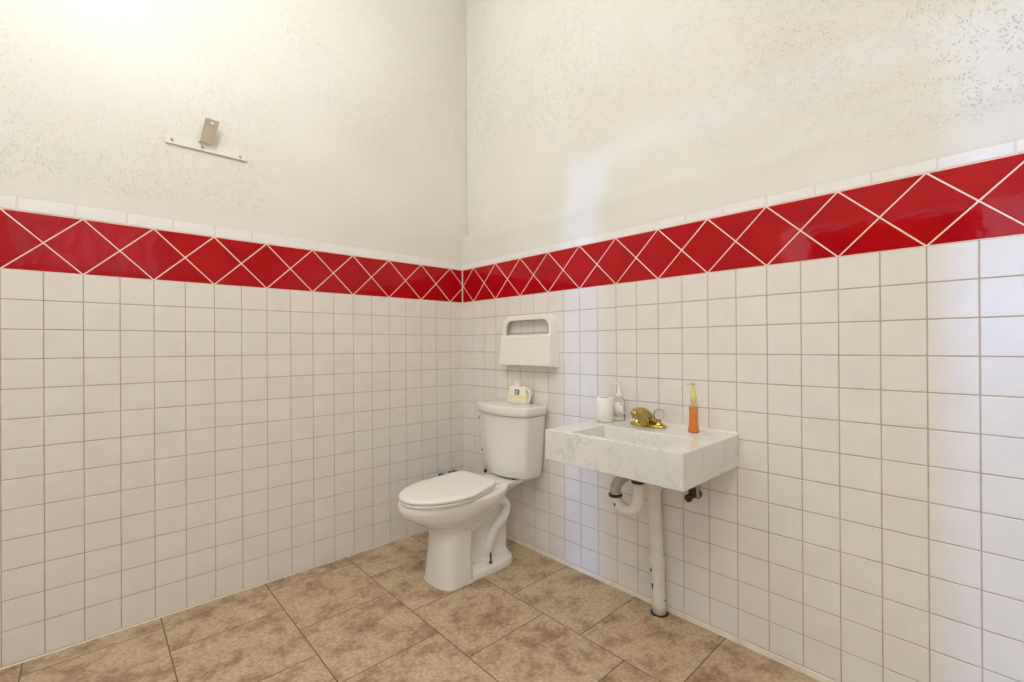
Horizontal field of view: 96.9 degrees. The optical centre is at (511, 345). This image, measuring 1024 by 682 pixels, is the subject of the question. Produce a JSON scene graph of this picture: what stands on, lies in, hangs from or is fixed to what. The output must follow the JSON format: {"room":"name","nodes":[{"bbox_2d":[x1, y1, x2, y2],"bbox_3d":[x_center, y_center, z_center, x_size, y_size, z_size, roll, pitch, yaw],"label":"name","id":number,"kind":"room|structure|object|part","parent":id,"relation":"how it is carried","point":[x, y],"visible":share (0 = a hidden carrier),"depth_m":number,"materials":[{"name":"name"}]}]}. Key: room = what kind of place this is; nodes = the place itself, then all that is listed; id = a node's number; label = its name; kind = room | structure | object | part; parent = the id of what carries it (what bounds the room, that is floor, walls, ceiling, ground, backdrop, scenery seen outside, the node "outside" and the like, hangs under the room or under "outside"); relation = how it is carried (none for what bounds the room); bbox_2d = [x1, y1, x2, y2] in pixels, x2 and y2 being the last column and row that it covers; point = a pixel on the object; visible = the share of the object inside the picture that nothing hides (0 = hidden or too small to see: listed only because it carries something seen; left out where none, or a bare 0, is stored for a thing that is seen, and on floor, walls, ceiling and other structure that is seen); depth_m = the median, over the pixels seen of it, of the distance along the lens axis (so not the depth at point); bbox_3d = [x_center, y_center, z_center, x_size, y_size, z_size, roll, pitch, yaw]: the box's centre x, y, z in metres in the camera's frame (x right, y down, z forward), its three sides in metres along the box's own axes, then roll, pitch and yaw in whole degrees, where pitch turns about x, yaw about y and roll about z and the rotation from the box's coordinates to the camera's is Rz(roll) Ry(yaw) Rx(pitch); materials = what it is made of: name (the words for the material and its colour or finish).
{"room":"public restroom","nodes":[
{"label":"public restroom","id":0,"kind":"room"},
{"bbox_2d":[0,0,471,667],"bbox_3d":[-1.631,-0.676,1.995,3.750,3.800,0.201,0,0,-43],"label":"wall","id":1,"kind":"structure","parent":0,"point":[220,375],"depth_m":2.10,"materials":[{"name":"white tile"}]},
{"bbox_2d":[165,118,246,161],"bbox_3d":[-1.382,-0.954,2.068,0.316,0.143,0.034,0,0,-43],"label":"metal bracket","id":2,"kind":"object","parent":1,"relation":"attached to","point":[209,130],"visible":1,"depth_m":2.06,"materials":[{"name":"metal"}]},
{"bbox_2d":[0,529,428,669],"bbox_3d":[-1.570,1.171,1.901,3.400,0.004,0.004,0,0,-43],"label":"baseboard","id":3,"kind":"structure","parent":1,"relation":"attached to","point":[427,529],"depth_m":2.02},
{"bbox_2d":[0,530,820,681],"bbox_3d":[-0.584,1.188,-0.116,4.900,0.050,4.500,0,0,-43],"label":"floor","id":4,"kind":"structure","parent":0,"point":[371,615],"depth_m":1.80,"materials":[{"name":"beige tile"}]},
{"bbox_2d":[434,470,457,476],"bbox_3d":[-0.400,0.987,2.892,0.180,0.361,0.114,0,0,-43],"label":"pack","id":5,"kind":"object","parent":4,"relation":"on","point":[447,472],"visible":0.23,"depth_m":2.87},
{"bbox_2d":[398,400,546,590],"bbox_3d":[-0.235,0.749,2.368,0.781,0.833,0.433,0,0,-43],"label":"toilet","id":6,"kind":"object","parent":4,"relation":"on","point":[465,514],"visible":1,"depth_m":2.33,"materials":[{"name":"ceramic"}]},
{"bbox_3d":[-0.325,0.733,2.275,0.519,0.015,0.384,0,0,-43],"label":"seat","id":7,"kind":"part","parent":6,"relation":"part of","materials":[{"name":"plastic"}]},
{"bbox_3d":[-0.326,0.714,2.274,0.520,0.019,0.390,0,0,-43],"label":"seat lid","id":8,"kind":"part","parent":6,"relation":"part of","materials":[{"name":"plastic"}]},
{"bbox_3d":[-0.024,0.358,2.556,0.214,0.051,0.416,0,0,-43],"label":"tank lid","id":9,"kind":"part","parent":6,"relation":"part of","materials":[{"name":"ceramic"}]},
{"bbox_3d":[-0.021,0.555,2.557,0.194,0.340,0.404,0,0,-43],"label":"tank","id":10,"kind":"part","parent":6,"relation":"part of","materials":[{"name":"ceramic"}]},
{"bbox_2d":[507,381,531,403],"bbox_3d":[0.043,0.269,2.591,0.057,0.124,0.172,0,0,-43],"label":"jug","id":11,"kind":"object","parent":6,"relation":"on","point":[517,394],"visible":1,"depth_m":2.56,"materials":[{"name":"plastic"}]},
{"bbox_2d":[646,483,668,617],"bbox_3d":[0.629,0.816,1.976,0.080,0.688,0.098,0,0,-43],"label":"drain pipe","id":12,"kind":"object","parent":4,"relation":"on","point":[657,564],"visible":0.81,"depth_m":1.95,"materials":[{"name":"white metal"}]},
{"bbox_2d":[462,0,1023,681],"bbox_3d":[1.181,-0.694,1.571,0.206,3.800,4.650,0,0,-43],"label":"wall","id":13,"kind":"structure","parent":0,"point":[806,215],"depth_m":1.65,"materials":[{"name":"white tile"}]},
{"bbox_2d":[462,265,463,470],"bbox_3d":[-0.330,0.310,3.058,0.004,1.695,0.004,0,0,-43],"label":"trim","id":14,"kind":"structure","parent":13,"relation":"attached to","point":[462,265],"depth_m":3.06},
{"bbox_2d":[499,313,558,366],"bbox_3d":[0.084,-0.025,2.561,0.069,0.291,0.422,0,0,-43],"label":"dispenser","id":15,"kind":"object","parent":13,"relation":"attached to","point":[542,350],"visible":1,"depth_m":2.50,"materials":[{"name":"beige plastic"}]},
{"bbox_3d":[0.068,0.032,2.545,0.023,0.161,0.392,0,0,-43],"label":"panel","id":16,"kind":"part","parent":15,"relation":"part of","materials":[{"name":"beige plastic"}]},
{"bbox_2d":[545,417,738,491],"bbox_3d":[0.508,0.406,1.824,0.454,0.133,0.602,0,0,-43],"label":"sink","id":17,"kind":"object","parent":13,"relation":"attached to","point":[673,457],"visible":0.98,"depth_m":1.67,"materials":[{"name":"white stone"}]},
{"bbox_2d":[596,396,613,422],"bbox_3d":[0.424,0.293,2.075,0.079,0.110,0.079,0,0,-43],"label":"paper roll","id":18,"kind":"object","parent":17,"relation":"on","point":[604,405],"visible":1,"depth_m":2.04,"materials":[{"name":"white paper"}]},
{"bbox_2d":[612,383,624,420],"bbox_3d":[0.493,0.261,2.095,0.050,0.175,0.054,0,0,-43],"label":"soap bottle","id":19,"kind":"object","parent":17,"relation":"on","point":[619,402],"visible":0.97,"depth_m":2.08,"materials":[{"name":"white plastic"}]},
{"bbox_2d":[609,476,644,515],"bbox_3d":[0.527,0.570,1.857,0.268,0.195,0.160,0,0,-43],"label":"trap","id":20,"kind":"object","parent":17,"relation":"attached to","point":[635,507],"visible":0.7,"depth_m":1.76,"materials":[{"name":"plastic"}]},
{"bbox_2d":[630,406,666,428],"bbox_3d":[0.548,0.304,1.916,0.155,0.088,0.167,0,0,-43],"label":"faucet","id":21,"kind":"object","parent":17,"relation":"on","point":[643,417],"visible":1,"depth_m":1.90,"materials":[{"name":"gold metal"}]},
{"bbox_3d":[0.551,0.301,1.913,0.155,0.082,0.052,0,0,-43],"label":"spout","id":22,"kind":"part","parent":21,"relation":"part of","materials":[{"name":"gold metal"}]},
{"bbox_3d":[0.583,0.342,1.948,0.053,0.013,0.167,0,0,-43],"label":"plate","id":23,"kind":"part","parent":21,"relation":"part of","materials":[{"name":"gold metal"}]},
{"bbox_3d":[0.618,0.324,1.910,0.038,0.028,0.038,0,0,-43],"label":"knob stem","id":24,"kind":"part","parent":21,"relation":"part of","materials":[{"name":"gold metal"}]},
{"bbox_3d":[0.618,0.293,1.910,0.047,0.038,0.045,0,0,-43],"label":"crystal knob","id":25,"kind":"part","parent":21,"relation":"part of","materials":[{"name":"white"}]},
{"bbox_2d":[686,382,698,432],"bbox_3d":[0.721,0.248,1.804,0.038,0.198,0.043,0,0,-43],"label":"soap bottle","id":26,"kind":"object","parent":17,"relation":"on","point":[693,427],"visible":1,"depth_m":1.79,"materials":[{"name":"orange plastic"}]},
{"bbox_2d":[506,534,836,681],"bbox_3d":[1.137,1.146,1.483,0.006,0.020,4.300,0,0,-43],"label":"baseboard","id":27,"kind":"structure","parent":13,"relation":"attached to","point":[724,634],"depth_m":1.88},
{"bbox_2d":[684,485,701,501],"bbox_3d":[0.737,0.554,1.856,0.076,0.164,0.046,0,0,-43],"label":"valve","id":28,"kind":"object","parent":13,"relation":"attached to","point":[695,492],"visible":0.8,"depth_m":1.85,"materials":[{"name":"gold metal"}]},
{"bbox_3d":[0.717,0.619,1.839,0.022,0.032,0.032,0,0,-43],"label":"valve handle","id":29,"kind":"part","parent":28,"relation":"part of","materials":[{"name":"black metal"}]}
]}

